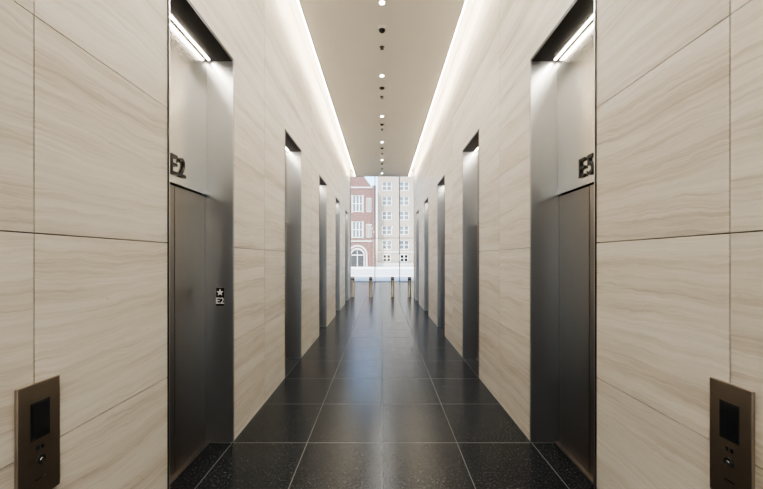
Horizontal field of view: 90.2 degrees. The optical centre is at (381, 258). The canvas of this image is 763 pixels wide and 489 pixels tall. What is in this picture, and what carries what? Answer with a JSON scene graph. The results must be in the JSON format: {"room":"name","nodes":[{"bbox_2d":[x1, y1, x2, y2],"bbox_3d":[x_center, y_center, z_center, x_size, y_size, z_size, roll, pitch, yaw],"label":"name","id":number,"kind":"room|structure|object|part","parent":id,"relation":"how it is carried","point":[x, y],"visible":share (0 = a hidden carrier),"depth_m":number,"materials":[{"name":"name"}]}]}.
{"room":"lobby","nodes":[
{"label":"lobby","id":0,"kind":"room"},
{"bbox_2d":[0,0,349,488],"bbox_3d":[-1.600,-1.100,5.739,0.600,5.400,19.782,0,0,0],"label":"wall","id":1,"kind":"structure","parent":0,"point":[83,83],"depth_m":1.89,"materials":[{"name":"stone"}]},
{"bbox_2d":[14,375,59,488],"bbox_3d":[-1.289,0.682,1.431,0.022,0.435,0.178,0,0,0],"label":"panel","id":2,"kind":"object","parent":1,"relation":"attached to","point":[36,405],"visible":1,"depth_m":1.42,"materials":[{"name":"brown metal"}]},
{"bbox_2d":[163,0,233,488],"bbox_3d":[-1.456,-0.069,2.812,0.325,3.337,1.019,0,0,0],"label":"elevator","id":3,"kind":"object","parent":1,"relation":"attached to","point":[200,70],"visible":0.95,"depth_m":3.14,"materials":[{"name":"metal"}]},
{"bbox_3d":[-1.543,-1.129,2.812,0.050,1.159,0.975,0,0,0],"label":"transom panel","id":4,"kind":"part","parent":3,"relation":"part of","materials":[{"name":"metal"}]},
{"bbox_3d":[-1.558,-0.062,2.812,0.120,3.325,1.007,0,0,0],"label":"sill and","id":5,"kind":"part","parent":3,"relation":"part of","materials":[{"name":"metal"}]},
{"bbox_3d":[-1.405,0.333,3.297,0.068,0.155,0.005,0,0,0],"label":"braille plate","id":6,"kind":"part","parent":3,"relation":"part of","materials":[{"name":"black plastic"}]},
{"bbox_2d":[284,129,301,377],"bbox_3d":[-1.456,-0.069,5.598,0.325,3.337,1.019,0,0,0],"label":"elevator","id":7,"kind":"object","parent":1,"relation":"attached to","point":[293,153],"visible":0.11,"depth_m":6.09,"materials":[{"name":"metal"}]},
{"bbox_3d":[-1.543,-1.129,5.598,0.050,1.159,0.975,0,0,0],"label":"transom panel","id":8,"kind":"part","parent":7,"relation":"part of","materials":[{"name":"metal"}]},
{"bbox_2d":[319,175,326,335],"bbox_3d":[-1.456,-0.069,8.383,0.325,3.337,1.019,0,0,0],"label":"elevator","id":9,"kind":"object","parent":1,"relation":"attached to","point":[322,185],"visible":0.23,"depth_m":8.87,"materials":[{"name":"metal"}]},
{"bbox_2d":[336,197,339,310],"bbox_3d":[-1.456,-0.069,11.169,0.325,3.337,1.019,0,0,0],"label":"elevator","id":10,"kind":"object","parent":1,"relation":"attached to","point":[337,200],"visible":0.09,"depth_m":11.66,"materials":[{"name":"metal"}]},
{"bbox_2d":[345,209,347,300],"bbox_3d":[-1.456,-0.069,13.956,0.325,3.337,1.019,0,0,0],"label":"elevator","id":11,"kind":"object","parent":1,"relation":"attached to","point":[346,212],"visible":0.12,"depth_m":14.45,"materials":[{"name":"metal"}]},
{"bbox_2d":[170,282,593,488],"bbox_3d":[0.000,1.700,5.050,24.000,0.200,42.100,0,0,0],"label":"floor","id":12,"kind":"structure","parent":0,"point":[381,399],"depth_m":3.62,"materials":[{"name":"black tile"}]},
{"bbox_2d":[350,276,354,296],"bbox_3d":[-1.220,1.175,15.900,0.199,0.850,0.199,0,0,0],"label":"bollard","id":13,"kind":"object","parent":12,"relation":"on","point":[352,277],"visible":1,"depth_m":15.85,"materials":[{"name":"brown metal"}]},
{"bbox_2d":[368,276,372,296],"bbox_3d":[-0.470,1.175,15.900,0.199,0.850,0.199,0,0,0],"label":"bollard","id":14,"kind":"object","parent":12,"relation":"on","point":[370,277],"visible":1,"depth_m":15.84,"materials":[{"name":"brown metal"}]},
{"bbox_2d":[350,177,413,281],"bbox_3d":[0.000,-2.500,26.000,24.000,8.200,0.160,0,0,0],"label":"window","id":15,"kind":"structure","parent":12,"relation":"on","point":[350,177],"depth_m":25.92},
{"bbox_2d":[390,276,394,296],"bbox_3d":[0.440,1.175,15.900,0.199,0.850,0.199,0,0,0],"label":"bollard","id":16,"kind":"object","parent":12,"relation":"on","point":[392,277],"visible":1,"depth_m":15.84,"materials":[{"name":"brown metal"}]},
{"bbox_2d":[407,276,411,296],"bbox_3d":[1.150,1.175,15.900,0.199,0.850,0.199,0,0,0],"label":"bollard","id":17,"kind":"object","parent":12,"relation":"on","point":[409,277],"visible":1,"depth_m":15.83,"materials":[{"name":"brown metal"}]},
{"bbox_2d":[289,0,474,175],"bbox_3d":[0.000,-3.585,5.724,3.480,0.430,19.752,0,0,0],"label":"ceiling","id":18,"kind":"structure","parent":0,"point":[345,37],"depth_m":6.67,"materials":[{"name":"paint"}]},
{"bbox_2d":[297,0,354,174],"bbox_3d":[-1.101,-3.393,10.110,0.013,0.043,10.288,0,0,0],"label":"light","id":19,"kind":"object","parent":18,"relation":"attached to","point":[327,91],"depth_m":6.69,"materials":[{"name":"white"}]},
{"bbox_2d":[377,25,386,32],"bbox_3d":[0.000,-3.333,5.550,0.140,0.072,0.140,0,0,0],"label":"dome security camera","id":20,"kind":"object","parent":18,"relation":"attached to","point":[381,28],"visible":1,"depth_m":5.52,"materials":[{"name":"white plastic"}]},
{"bbox_2d":[378,0,385,4],"bbox_3d":[0.000,-3.365,5.000,0.104,0.009,0.104,0,0,0],"label":"recessed light","id":21,"kind":"object","parent":18,"relation":"in","point":[380,2],"visible":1,"depth_m":4.99,"materials":[{"name":"white paint"}]},
{"bbox_2d":[409,0,466,174],"bbox_3d":[1.101,-3.393,10.110,0.013,0.043,10.288,0,0,0],"label":"light","id":22,"kind":"object","parent":18,"relation":"attached to","point":[466,0],"depth_m":6.69,"materials":[{"name":"white"}]},
{"bbox_2d":[350,170,413,176],"bbox_3d":[0.000,-4.985,15.614,3.800,3.230,0.031,0,0,0],"label":"wall","id":23,"kind":"structure","parent":0,"point":[351,171],"depth_m":15.62,"materials":[{"name":"paint"}]},
{"bbox_2d":[414,0,762,488],"bbox_3d":[1.600,-1.100,5.739,0.600,5.400,19.782,0,0,0],"label":"wall","id":24,"kind":"structure","parent":0,"point":[680,82],"depth_m":1.90,"materials":[{"name":"stone"}]},
{"bbox_2d":[416,209,418,300],"bbox_3d":[1.456,-0.069,13.956,0.325,3.337,1.019,0,0,0],"label":"elevator","id":25,"kind":"object","parent":24,"relation":"attached to","point":[417,212],"visible":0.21,"depth_m":14.45,"materials":[{"name":"metal"}]},
{"bbox_2d":[424,197,427,310],"bbox_3d":[1.456,-0.069,11.169,0.325,3.337,1.019,0,0,0],"label":"elevator","id":26,"kind":"object","parent":24,"relation":"attached to","point":[426,200],"visible":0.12,"depth_m":11.66,"materials":[{"name":"metal"}]},
{"bbox_2d":[437,175,444,335],"bbox_3d":[1.456,-0.069,8.383,0.325,3.337,1.019,0,0,0],"label":"elevator","id":27,"kind":"object","parent":24,"relation":"attached to","point":[441,185],"visible":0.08,"depth_m":8.87,"materials":[{"name":"metal"}]},
{"bbox_2d":[462,129,479,377],"bbox_3d":[1.456,-0.069,5.598,0.325,3.337,1.019,0,0,0],"label":"elevator","id":28,"kind":"object","parent":24,"relation":"attached to","point":[470,251],"visible":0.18,"depth_m":6.09,"materials":[{"name":"metal"}]},
{"bbox_3d":[1.543,-1.129,5.598,0.050,1.159,0.975,0,0,0],"label":"transom panel","id":29,"kind":"part","parent":28,"relation":"part of","materials":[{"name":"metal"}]},
{"bbox_2d":[530,0,600,488],"bbox_3d":[1.456,-0.069,2.812,0.325,3.337,1.019,0,0,0],"label":"elevator","id":30,"kind":"object","parent":24,"relation":"attached to","point":[563,70],"visible":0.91,"depth_m":3.13,"materials":[{"name":"metal"}]},
{"bbox_3d":[1.558,-0.062,2.812,0.120,3.325,1.007,0,0,0],"label":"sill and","id":31,"kind":"part","parent":30,"relation":"part of","materials":[{"name":"metal"}]},
{"bbox_3d":[1.543,-1.129,2.812,0.050,1.159,0.975,0,0,0],"label":"transom panel","id":32,"kind":"part","parent":30,"relation":"part of","materials":[{"name":"metal"}]},
{"bbox_2d":[710,377,754,488],"bbox_3d":[1.289,0.682,1.408,0.022,0.435,0.172,0,0,0],"label":"panel","id":33,"kind":"object","parent":24,"relation":"attached to","point":[732,407],"visible":1,"depth_m":1.40,"materials":[{"name":"brown metal"}]},
{"label":"outside","id":34,"kind":"structure","parent":0,"visible":0},
{"bbox_2d":[351,266,413,268],"bbox_3d":[0.000,1.725,71.000,160.000,0.250,14.000,0,0,0],"label":"sidewalk","id":35,"kind":"structure","parent":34,"point":[376,267],"depth_m":67.56,"materials":[{"name":"concrete"}]},
{"bbox_2d":[351,177,375,266],"bbox_3d":[-14.575,-7.900,77.755,26.850,19.000,10.490,0,0,0],"label":"building","id":36,"kind":"structure","parent":35,"relation":"on","point":[363,196],"depth_m":73.00,"materials":[{"name":"red brick"}]},
{"bbox_2d":[381,260,408,266],"bbox_3d":[12.488,0.975,71.525,27.025,1.250,0.070,0,0,0],"label":"iron fence","id":37,"kind":"object","parent":35,"relation":"on","point":[381,260],"visible":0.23,"depth_m":71.50,"materials":[{"name":"white metal"}]},
{"bbox_2d":[377,177,413,266],"bbox_3d":[13.300,-14.600,79.850,28.400,32.400,10.300,0,0,0],"label":"apartment building","id":38,"kind":"structure","parent":35,"relation":"on","point":[387,187],"depth_m":75.01,"materials":[{"name":"beige stone"}]},
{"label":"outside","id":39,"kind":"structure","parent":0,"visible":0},
{"bbox_2d":[351,269,413,274],"bbox_3d":[0.000,1.815,50.000,160.000,0.170,28.000,0,0,0],"label":"road","id":40,"kind":"structure","parent":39,"point":[353,271],"depth_m":48.76,"materials":[{"name":"white asphalt"}]},
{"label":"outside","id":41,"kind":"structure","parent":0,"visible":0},
{"bbox_2d":[351,275,413,280],"bbox_3d":[0.000,1.730,31.050,160.000,0.240,9.900,0,0,0],"label":"sidewalk","id":42,"kind":"structure","parent":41,"point":[357,277],"depth_m":32.20,"materials":[{"name":"concrete"}]}
]}

